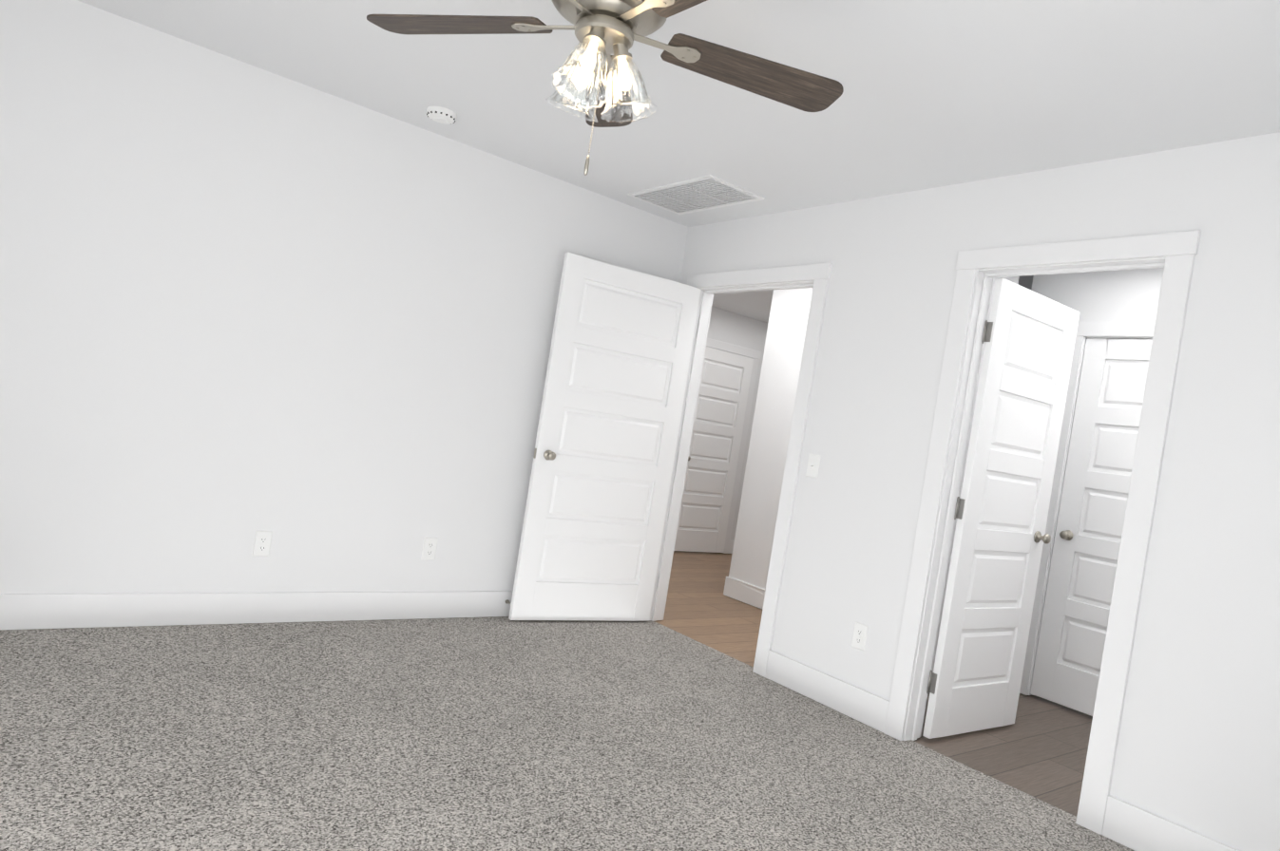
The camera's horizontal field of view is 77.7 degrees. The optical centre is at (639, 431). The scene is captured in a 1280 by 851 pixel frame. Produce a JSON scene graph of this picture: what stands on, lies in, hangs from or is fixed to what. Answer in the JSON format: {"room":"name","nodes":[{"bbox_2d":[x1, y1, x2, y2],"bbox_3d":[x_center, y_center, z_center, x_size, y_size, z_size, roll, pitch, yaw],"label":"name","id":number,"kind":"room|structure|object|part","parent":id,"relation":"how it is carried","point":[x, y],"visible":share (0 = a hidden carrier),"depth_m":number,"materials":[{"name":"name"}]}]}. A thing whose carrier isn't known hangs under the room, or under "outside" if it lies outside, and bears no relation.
{"room":"empty bedroom","nodes":[
{"label":"empty bedroom","id":0,"kind":"room"},
{"bbox_2d":[0,0,688,593],"bbox_3d":[-1.561,-0.327,3.733,4.440,2.440,0.120,9,0,-38],"label":"wall","id":1,"kind":"structure","parent":0,"point":[241,304],"depth_m":3.52,"materials":[{"name":"paint"}]},
{"bbox_2d":[0,591,513,630],"bbox_3d":[-1.683,0.818,3.693,4.176,0.140,0.026,9,0,-38],"label":"baseboard","id":2,"kind":"structure","parent":1,"relation":"attached to","point":[17,611],"depth_m":3.57,"materials":[{"name":"paint"}]},
{"bbox_2d":[251,531,272,556],"bbox_3d":[-1.724,0.513,3.632,0.073,0.118,0.007,9,0,-38],"label":"outlet","id":3,"kind":"object","parent":1,"relation":"attached to","point":[262,542],"visible":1,"depth_m":3.63,"materials":[{"name":"white plastic"}]},
{"bbox_2d":[420,537,438,560],"bbox_3d":[-1.091,0.609,4.128,0.073,0.118,0.007,9,0,-38],"label":"outlet","id":4,"kind":"object","parent":1,"relation":"attached to","point":[429,548],"visible":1,"depth_m":4.12,"materials":[{"name":"white plastic"}]},
{"bbox_2d":[0,616,1134,850],"bbox_3d":[-0.459,1.128,1.992,4.370,0.080,4.490,9,0,-38],"label":"floor carpet","id":5,"kind":"object","parent":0,"point":[468,735],"visible":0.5,"depth_m":2.70,"materials":[{"name":"grey carpet"}]},
{"bbox_2d":[77,0,1279,323],"bbox_3d":[0.711,-1.260,3.857,7.920,0.100,6.490,9,0,-38],"label":"ceiling","id":6,"kind":"structure","parent":0,"point":[937,93],"depth_m":2.90,"materials":[{"name":"paint"}]},
{"bbox_2d":[426,105,457,124],"bbox_3d":[-0.907,-1.438,3.628,0.134,0.042,0.134,9,0,-38],"label":"smoke detector","id":7,"kind":"object","parent":6,"relation":"attached to","point":[442,115],"visible":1,"depth_m":3.59,"materials":[{"name":"white plastic"}]},
{"bbox_2d":[366,0,843,175],"bbox_3d":[-0.063,-0.976,1.970,1.315,0.679,1.257,9,0,-38],"label":"ceiling fan","id":8,"kind":"object","parent":6,"relation":"hanging from","point":[607,28],"visible":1,"depth_m":2.07,"materials":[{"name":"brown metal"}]},
{"label":"blade","id":9,"kind":"part","parent":8,"relation":"part of","materials":[{"name":"brown wood"}]},
{"bbox_3d":[-0.112,-0.813,2.002,0.011,0.341,0.011,9,0,-38],"label":"chain","id":10,"kind":"part","parent":8,"relation":"part of","materials":[{"name":"silver metal"}]},
{"bbox_3d":[-0.116,-0.887,2.029,0.302,0.160,0.288,9,0,-38],"label":"lamp shade","id":11,"kind":"part","parent":8,"relation":"part of","materials":[{"name":"clear glass"}]},
{"bbox_3d":[0.169,-0.987,1.675,0.156,0.006,0.512,22,-8,-37],"label":"blade","id":12,"kind":"part","parent":8,"relation":"part of","materials":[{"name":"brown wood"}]},
{"bbox_3d":[0.309,-0.968,2.153,0.512,0.006,0.156,9,-11,-20],"label":"blade","id":13,"kind":"part","parent":8,"relation":"part of","materials":[{"name":"brown wood"}]},
{"bbox_2d":[627,174,764,214],"bbox_3d":[0.290,-1.270,4.306,0.390,0.014,0.690,9,0,-38],"label":"ceiling vent","id":14,"kind":"object","parent":6,"relation":"in","point":[704,193],"visible":0.98,"depth_m":4.27,"materials":[{"name":"metal"}]},
{"bbox_2d":[706,306,768,540],"bbox_3d":[0.321,-0.055,7.741,3.480,2.440,0.120,9,0,-38],"label":"wall","id":15,"kind":"structure","parent":0,"point":[735,330],"depth_m":8.15,"materials":[{"name":"paint"}]},
{"bbox_2d":[673,346,753,553],"bbox_3d":[0.699,0.200,7.969,0.785,2.029,0.157,9,0,-38],"label":"hall door","id":16,"kind":"structure","parent":15,"relation":"in","point":[714,451],"depth_m":7.98,"materials":[{"name":"paint"}]},
{"bbox_2d":[728,540,734,554],"bbox_3d":[1.197,1.241,8.487,0.690,0.140,0.015,9,0,-38],"label":"baseboard","id":17,"kind":"structure","parent":15,"relation":"attached to","point":[732,542],"depth_m":8.29,"materials":[{"name":"paint"}]},
{"bbox_2d":[706,338,761,554],"bbox_3d":[0.667,0.155,8.019,0.982,2.127,0.140,9,0,-38],"label":"door frame","id":18,"kind":"structure","parent":15,"relation":"attached to","point":[754,355],"depth_m":8.23,"materials":[{"name":"paint"}]},
{"bbox_2d":[728,289,782,579],"bbox_3d":[1.804,0.181,6.704,2.380,2.440,0.120,9,0,-38],"label":"wall","id":19,"kind":"structure","parent":0,"point":[777,294],"depth_m":5.99,"materials":[{"name":"paint"}]},
{"bbox_2d":[654,551,1092,817],"bbox_3d":[1.734,1.453,5.593,3.550,0.076,5.520,9,0,-38],"label":"floor","id":20,"kind":"structure","parent":0,"point":[1038,749],"depth_m":4.01,"materials":[{"name":"brown wood"}]},
{"bbox_2d":[736,276,1019,590],"bbox_3d":[1.476,0.137,5.288,0.120,2.440,1.710,9,0,-38],"label":"wall","id":21,"kind":"structure","parent":0,"point":[770,435],"depth_m":5.83,"materials":[{"name":"paint"}]},
{"bbox_2d":[724,576,765,609],"bbox_3d":[1.175,1.254,5.345,0.021,0.140,1.710,9,0,-38],"label":"baseboard","id":22,"kind":"structure","parent":21,"relation":"attached to","point":[745,593],"depth_m":5.86,"materials":[{"name":"paint"}]},
{"bbox_2d":[934,276,1010,655],"bbox_3d":[1.473,0.142,4.280,1.080,2.440,0.120,9,0,-38],"label":"wall","id":23,"kind":"structure","parent":0,"point":[1005,277],"depth_m":4.49,"materials":[{"name":"paint"}]},
{"bbox_2d":[679,132,1279,850],"bbox_3d":[1.485,0.149,3.284,0.120,2.440,4.370,9,0,-38],"label":"wall","id":24,"kind":"structure","parent":0,"point":[1198,744],"depth_m":2.81,"materials":[{"name":"paint"}]},
{"bbox_2d":[508,251,701,621],"bbox_3d":[-0.172,0.082,4.572,0.917,2.029,0.158,9,0,-32],"label":"bedroom door","id":25,"kind":"structure","parent":24,"relation":"in","point":[606,438],"depth_m":4.54,"materials":[{"name":"paint"}]},
{"bbox_3d":[-0.530,0.123,4.357,0.100,0.057,0.157,9,0,-32],"label":"knob","id":26,"kind":"part","parent":25,"relation":"part of","materials":[{"name":"silver metal"}]},
{"bbox_2d":[646,263,832,677],"bbox_3d":[0.526,0.152,4.505,0.160,2.127,1.102,9,0,-38],"label":"door frame","id":27,"kind":"structure","parent":24,"relation":"attached to","point":[815,277],"depth_m":4.24,"materials":[{"name":"paint"}]},
{"bbox_2d":[805,453,821,478],"bbox_3d":[0.858,0.169,3.964,0.020,0.118,0.073,9,0,-38],"label":"light switch","id":28,"kind":"object","parent":24,"relation":"attached to","point":[813,463],"visible":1,"depth_m":3.96,"materials":[{"name":"white plastic"}]},
{"bbox_2d":[764,650,889,733],"bbox_3d":[0.867,1.214,3.757,0.015,0.140,0.715,9,0,-38],"label":"baseboard","id":29,"kind":"structure","parent":24,"relation":"attached to","point":[867,708],"depth_m":3.72,"materials":[{"name":"paint"}]},
{"bbox_2d":[851,621,868,651],"bbox_3d":[1.004,0.937,3.640,0.007,0.118,0.073,9,0,-38],"label":"outlet","id":30,"kind":"object","parent":24,"relation":"attached to","point":[860,634],"visible":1,"depth_m":3.64,"materials":[{"name":"white plastic"}]},
{"bbox_2d":[922,278,1079,739],"bbox_3d":[1.681,0.375,3.663,0.717,2.029,0.157,9,0,-36],"label":"room door","id":31,"kind":"structure","parent":24,"relation":"in","point":[1001,538],"depth_m":3.62,"materials":[{"name":"paint"}]},
{"bbox_3d":[1.392,0.331,3.466,0.013,1.652,0.036,9,0,-36],"label":"room door hinge","id":32,"kind":"part","parent":31,"relation":"part of","materials":[{"name":"silver metal"}]},
{"bbox_3d":[1.914,0.506,3.844,0.100,0.057,0.157,9,0,-36],"label":"knob","id":33,"kind":"part","parent":31,"relation":"part of","materials":[{"name":"silver metal"}]},
{"bbox_2d":[884,230,1201,835],"bbox_3d":[1.558,0.319,3.158,0.160,2.127,0.902,9,0,-38],"label":"door frame","id":34,"kind":"structure","parent":24,"relation":"attached to","point":[1173,255],"depth_m":3.10,"materials":[{"name":"paint"}]},
{"bbox_2d":[1102,795,1239,850],"bbox_3d":[2.056,1.407,2.206,0.018,0.140,1.433,9,0,-38],"label":"baseboard","id":35,"kind":"structure","parent":24,"relation":"attached to","point":[1131,827],"depth_m":2.66,"materials":[{"name":"paint"}]},
{"bbox_2d":[1031,267,1164,322],"bbox_3d":[2.838,0.356,3.967,0.120,2.440,2.070,9,0,-38],"label":"wall","id":36,"kind":"structure","parent":0,"point":[1116,296],"depth_m":4.39,"materials":[{"name":"paint"}]},
{"bbox_2d":[1019,321,1155,695],"bbox_3d":[2.610,0.477,4.218,0.140,2.127,0.912,9,0,-38],"label":"door frame","id":37,"kind":"structure","parent":36,"relation":"attached to","point":[1117,330],"depth_m":4.47,"materials":[{"name":"paint"}]},
{"bbox_2d":[1030,338,1152,716],"bbox_3d":[2.581,0.512,4.201,0.157,2.029,0.715,9,0,-38],"label":"room door","id":38,"kind":"structure","parent":36,"relation":"in","point":[1090,525],"depth_m":4.34,"materials":[{"name":"paint"}]},
{"bbox_3d":[2.380,0.575,4.445,0.157,0.057,0.100,9,0,-38],"label":"knob","id":39,"kind":"part","parent":38,"relation":"part of","materials":[{"name":"silver metal"}]}
]}

